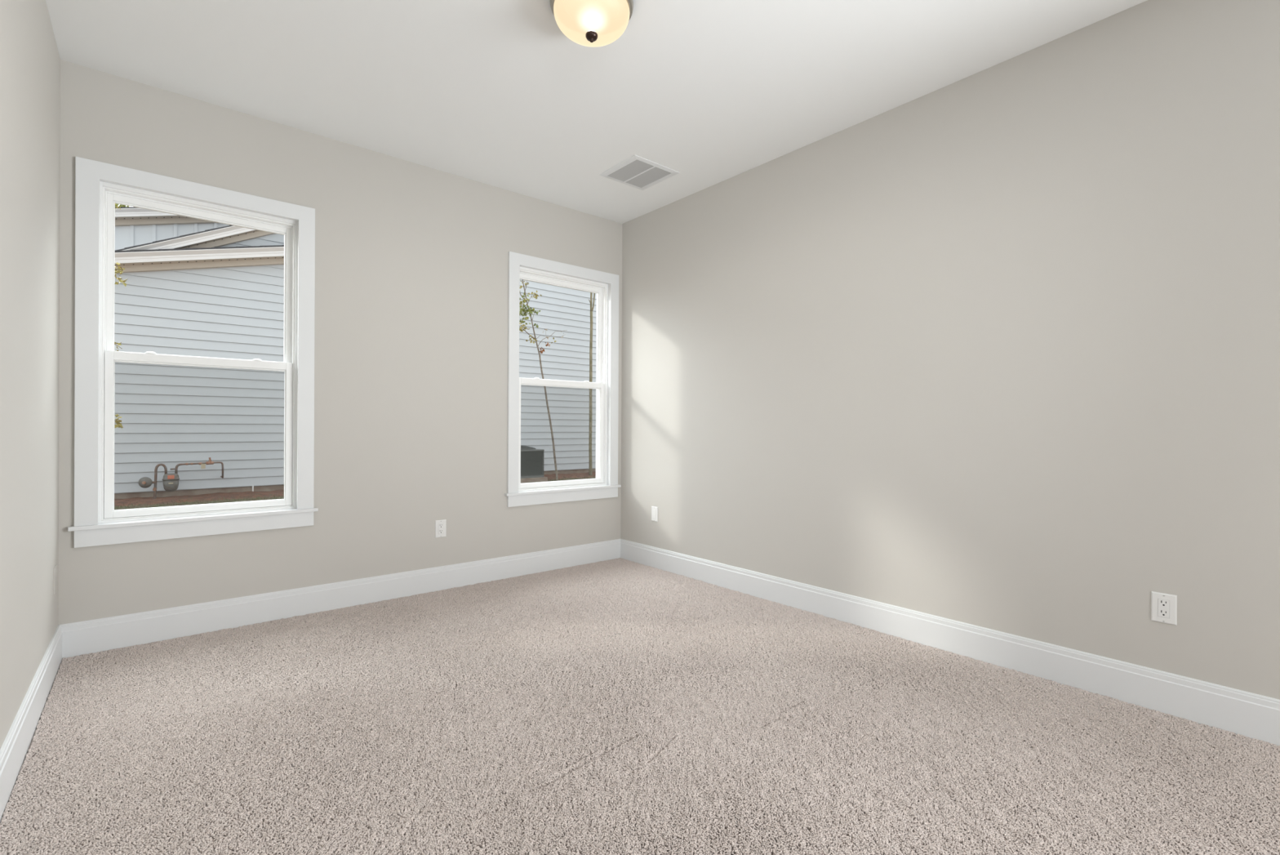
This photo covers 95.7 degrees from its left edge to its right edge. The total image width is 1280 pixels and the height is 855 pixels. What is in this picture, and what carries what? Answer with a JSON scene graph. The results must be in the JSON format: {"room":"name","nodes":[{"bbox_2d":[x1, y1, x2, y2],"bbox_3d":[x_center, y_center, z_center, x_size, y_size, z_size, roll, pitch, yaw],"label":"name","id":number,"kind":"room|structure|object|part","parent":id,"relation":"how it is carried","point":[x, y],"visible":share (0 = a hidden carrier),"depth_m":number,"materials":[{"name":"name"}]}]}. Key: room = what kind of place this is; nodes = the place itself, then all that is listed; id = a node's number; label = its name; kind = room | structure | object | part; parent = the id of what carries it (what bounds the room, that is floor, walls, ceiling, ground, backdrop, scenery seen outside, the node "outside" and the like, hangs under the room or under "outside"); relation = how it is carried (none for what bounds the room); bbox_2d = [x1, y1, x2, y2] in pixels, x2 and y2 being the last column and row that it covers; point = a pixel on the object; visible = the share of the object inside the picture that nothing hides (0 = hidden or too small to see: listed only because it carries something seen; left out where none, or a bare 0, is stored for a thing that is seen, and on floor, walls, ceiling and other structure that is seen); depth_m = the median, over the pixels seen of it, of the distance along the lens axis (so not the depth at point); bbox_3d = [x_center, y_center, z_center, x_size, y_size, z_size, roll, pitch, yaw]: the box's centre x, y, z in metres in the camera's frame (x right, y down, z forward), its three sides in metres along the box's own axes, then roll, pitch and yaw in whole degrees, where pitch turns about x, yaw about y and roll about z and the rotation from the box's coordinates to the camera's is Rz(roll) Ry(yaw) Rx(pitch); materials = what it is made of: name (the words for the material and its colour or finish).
{"room":"empty bedroom","nodes":[
{"label":"empty bedroom","id":0,"kind":"room"},
{"bbox_2d":[0,0,60,748],"bbox_3d":[-0.892,-0.287,0.465,0.120,2.760,5.603,0,0,-40],"label":"wall","id":1,"kind":"structure","parent":0,"point":[30,60],"depth_m":1.97,"materials":[{"name":"beige paint"}]},
{"bbox_2d":[0,624,62,822],"bbox_3d":[-0.886,0.993,0.556,0.014,0.160,5.483,0,0,-40],"label":"baseboard","id":2,"kind":"structure","parent":1,"relation":"attached to","point":[15,747],"depth_m":1.91,"materials":[{"name":"white paint"}]},
{"bbox_2d":[53,564,57,594],"bbox_3d":[-2.565,0.666,2.542,0.006,0.114,0.074,0,0,-40],"label":"wall plate","id":3,"kind":"object","parent":1,"relation":"attached to","point":[55,571],"visible":1,"depth_m":2.52,"materials":[{"name":"beige paint"}]},
{"bbox_2d":[57,59,622,624],"bbox_3d":[-1.456,-0.294,3.764,3.509,2.760,0.170,0,0,-40],"label":"wall","id":4,"kind":"structure","parent":0,"point":[411,259],"depth_m":3.51,"materials":[{"name":"beige paint"}]},
{"bbox_2d":[67,156,318,547],"bbox_3d":[-2.275,-0.345,3.039,1.017,1.800,0.184,0,0,-40],"label":"window","id":5,"kind":"structure","parent":4,"relation":"in","point":[99,185],"depth_m":2.88,"materials":[{"name":"white paint"}]},
{"bbox_3d":[-2.277,0.036,3.039,0.783,0.803,0.030,0,0,-40],"label":"sash","id":6,"kind":"part","parent":5,"relation":"part of","materials":[{"name":"white plastic"}]},
{"bbox_3d":[-2.296,-0.734,3.066,0.773,0.802,0.028,0,0,-40],"label":"sash","id":7,"kind":"part","parent":5,"relation":"part of","materials":[{"name":"white plastic"}]},
{"bbox_3d":[-2.295,-0.350,3.063,0.840,1.650,0.120,0,0,-40],"label":"frame","id":8,"kind":"part","parent":5,"relation":"part of","materials":[{"name":"white plastic"}]},
{"bbox_2d":[59,538,620,657],"bbox_3d":[-1.404,0.986,3.695,3.269,0.160,0.014,0,0,-40],"label":"baseboard","id":9,"kind":"structure","parent":4,"relation":"attached to","point":[85,637],"depth_m":3.27,"materials":[{"name":"white paint"}]},
{"bbox_2d":[435,519,446,537],"bbox_3d":[-1.301,0.661,3.784,0.073,0.113,0.008,0,0,-40],"label":"wall outlet","id":10,"kind":"object","parent":4,"relation":"attached to","point":[440,525],"visible":1,"depth_m":3.78,"materials":[{"name":"white plastic"}]},
{"bbox_2d":[438,523,443,533],"bbox_3d":[-1.299,0.661,3.783,0.033,0.067,0.003,0,0,-40],"label":"receptacle","id":11,"kind":"object","parent":10,"relation":"attached to","point":[440,525],"depth_m":3.78,"materials":[{"name":"white plastic"}]},
{"bbox_2d":[504,251,621,506],"bbox_3d":[-0.598,-0.338,4.452,1.017,1.800,0.184,0,0,-40],"label":"window","id":12,"kind":"structure","parent":4,"relation":"in","point":[521,266],"depth_m":4.49,"materials":[{"name":"white paint"}]},
{"bbox_3d":[-0.619,-0.727,4.479,0.773,0.802,0.028,0,0,-40],"label":"sash","id":13,"kind":"part","parent":12,"relation":"part of","materials":[{"name":"white plastic"}]},
{"bbox_3d":[-0.600,0.043,4.452,0.783,0.803,0.030,0,0,-40],"label":"sash","id":14,"kind":"part","parent":12,"relation":"part of","materials":[{"name":"white plastic"}]},
{"bbox_3d":[-0.619,-0.344,4.476,0.840,1.650,0.120,0,0,-40],"label":"frame","id":15,"kind":"part","parent":12,"relation":"part of","materials":[{"name":"white plastic"}]},
{"bbox_3d":[-0.648,0.050,4.509,0.796,0.802,0.008,0,0,-40],"label":"screen frame","id":16,"kind":"part","parent":12,"relation":"part of","materials":[{"name":"white plastic"}]},
{"bbox_2d":[45,0,1147,223],"bbox_3d":[0.356,-1.737,1.620,3.509,0.150,5.773,0,0,-40],"label":"ceiling","id":17,"kind":"structure","parent":0,"point":[491,92],"depth_m":2.68,"materials":[{"name":"white paint"}]},
{"bbox_2d":[549,0,633,47],"bbox_3d":[-0.189,-1.585,2.264,0.326,0.161,0.326,0,0,-40],"label":"ceiling light","id":18,"kind":"object","parent":17,"relation":"attached to","point":[586,23],"visible":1,"depth_m":2.21,"materials":[{"name":"white glass"}]},
{"bbox_2d":[599,154,679,190],"bbox_3d":[-0.006,-1.663,3.805,0.380,0.008,0.371,0,0,-40],"label":"ceiling vent","id":19,"kind":"object","parent":17,"relation":"in","point":[637,171],"visible":1,"depth_m":3.79,"materials":[{"name":"white metal"}]},
{"bbox_3d":[-0.065,-1.662,3.756,0.142,0.004,0.304,0,0,-40],"label":"louvre panel","id":20,"kind":"part","parent":19,"relation":"part of","materials":[{"name":"grey metal"}]},
{"bbox_3d":[0.053,-1.661,3.855,0.142,0.004,0.304,0,0,-40],"label":"louvre panel","id":21,"kind":"part","parent":19,"relation":"part of","materials":[{"name":"grey metal"}]},
{"bbox_2d":[2,595,1250,854],"bbox_3d":[0.341,1.138,1.624,3.509,0.120,5.773,0,0,-40],"label":"floor","id":22,"kind":"structure","parent":0,"point":[740,595],"depth_m":1.66,"materials":[{"name":"beige carpet"}]},
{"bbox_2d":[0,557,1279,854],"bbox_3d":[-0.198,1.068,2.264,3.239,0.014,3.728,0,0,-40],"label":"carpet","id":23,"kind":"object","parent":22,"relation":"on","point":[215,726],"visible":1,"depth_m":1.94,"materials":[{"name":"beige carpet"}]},
{"bbox_2d":[620,0,1279,699],"bbox_3d":[1.699,-0.276,2.648,0.120,2.760,5.603,0,0,-40],"label":"wall","id":24,"kind":"structure","parent":0,"point":[997,347],"depth_m":2.59,"materials":[{"name":"beige paint"}]},
{"bbox_2d":[651,506,657,521],"bbox_3d":[0.111,0.661,4.430,0.008,0.113,0.073,0,0,-40],"label":"wall plate","id":25,"kind":"object","parent":24,"relation":"attached to","point":[654,509],"visible":1,"depth_m":4.43,"materials":[{"name":"white plastic"}]},
{"bbox_2d":[620,538,1279,745],"bbox_3d":[1.603,1.004,2.653,0.014,0.160,5.483,0,0,-40],"label":"baseboard","id":26,"kind":"structure","parent":24,"relation":"attached to","point":[1251,714],"depth_m":2.57,"materials":[{"name":"white paint"}]},
{"bbox_2d":[1151,591,1177,625],"bbox_3d":[1.989,0.686,2.200,0.008,0.113,0.073,0,0,-40],"label":"wall outlet","id":27,"kind":"object","parent":24,"relation":"attached to","point":[1163,606],"visible":1,"depth_m":2.20,"materials":[{"name":"white plastic"}]},
{"bbox_2d":[1157,598,1169,617],"bbox_3d":[1.987,0.686,2.199,0.003,0.067,0.033,0,0,-40],"label":"receptacle","id":28,"kind":"object","parent":27,"relation":"attached to","point":[1163,604],"depth_m":2.20,"materials":[{"name":"white plastic"}]},
{"label":"outside","id":29,"kind":"structure","parent":0,"visible":0},
{"bbox_2d":[115,476,594,509],"bbox_3d":[-16.771,1.013,27.657,90.000,0.001,56.097,0,0,-40],"label":"ground","id":30,"kind":"structure","parent":29,"point":[572,478],"depth_m":8.63,"materials":[{"name":"brown soil"}]},
{"bbox_2d":[114,203,128,427],"bbox_3d":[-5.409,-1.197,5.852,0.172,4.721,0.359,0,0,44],"label":"leafy tree","id":31,"kind":"object","parent":30,"relation":"on","point":[119,425],"visible":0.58,"depth_m":5.93,"materials":[{"name":"green plant"}]},
{"bbox_2d":[115,204,128,207],"bbox_3d":[-13.385,-3.201,14.865,3.430,8.625,1.170,0,0,-40],"label":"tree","id":32,"kind":"object","parent":30,"relation":"on","point":[117,205],"visible":0.02,"depth_m":14.82,"materials":[{"name":"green plant"}]},
{"bbox_2d":[114,471,595,506],"bbox_3d":[-3.690,1.093,11.357,15.000,0.072,0.915,0,0,-40],"label":"soil bed","id":33,"kind":"object","parent":30,"relation":"on","point":[118,502],"visible":0.2,"depth_m":8.94,"materials":[{"name":"brown soil"}]},
{"bbox_2d":[588,292,595,475],"bbox_3d":[-1.081,-1.385,13.204,0.260,5.121,0.080,0,0,-40],"label":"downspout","id":34,"kind":"object","parent":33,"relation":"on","point":[590,469],"visible":0.83,"depth_m":13.15,"materials":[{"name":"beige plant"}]},
{"bbox_2d":[114,206,596,498],"bbox_3d":[-6.173,-2.318,12.537,12.540,7.294,4.861,0,0,-40],"label":"house","id":35,"kind":"structure","parent":30,"relation":"on","point":[194,286],"depth_m":9.39,"materials":[{"name":"blue"}]},
{"bbox_2d":[137,457,223,498],"bbox_3d":[-6.960,0.798,8.858,0.249,0.665,1.051,0,0,37],"label":"gas meter","id":36,"kind":"object","parent":35,"relation":"attached to","point":[171,481],"visible":1,"depth_m":8.67,"materials":[{"name":"grey metal"}]},
{"bbox_2d":[520,444,547,483],"bbox_3d":[-2.579,0.738,11.954,1.005,0.746,0.900,0,0,-40],"label":"air conditioner","id":37,"kind":"object","parent":30,"relation":"on","point":[531,458],"visible":0.45,"depth_m":11.77,"materials":[{"name":"metal"}]},
{"bbox_3d":[-2.574,0.729,11.948,0.897,0.480,0.776,0,0,-40],"label":"louvre panel","id":38,"kind":"part","parent":37,"relation":"part of","materials":[{"name":"grey metal"}]},
{"bbox_3d":[-2.578,0.466,11.953,0.913,0.035,0.808,0,0,-40],"label":"lid","id":39,"kind":"part","parent":37,"relation":"part of","materials":[{"name":"grey metal"}]},
{"bbox_3d":[-2.000,0.730,11.942,0.035,0.495,0.035,0,0,-40],"label":"corner post","id":40,"kind":"part","parent":37,"relation":"part of","materials":[{"name":"grey metal"}]},
{"bbox_2d":[519,280,566,480],"bbox_3d":[-1.938,-0.962,11.468,1.260,4.273,0.345,0,0,-40],"label":"young tree","id":41,"kind":"object","parent":30,"relation":"on","point":[522,309],"visible":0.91,"depth_m":11.33,"materials":[{"name":"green plant"}]}
]}

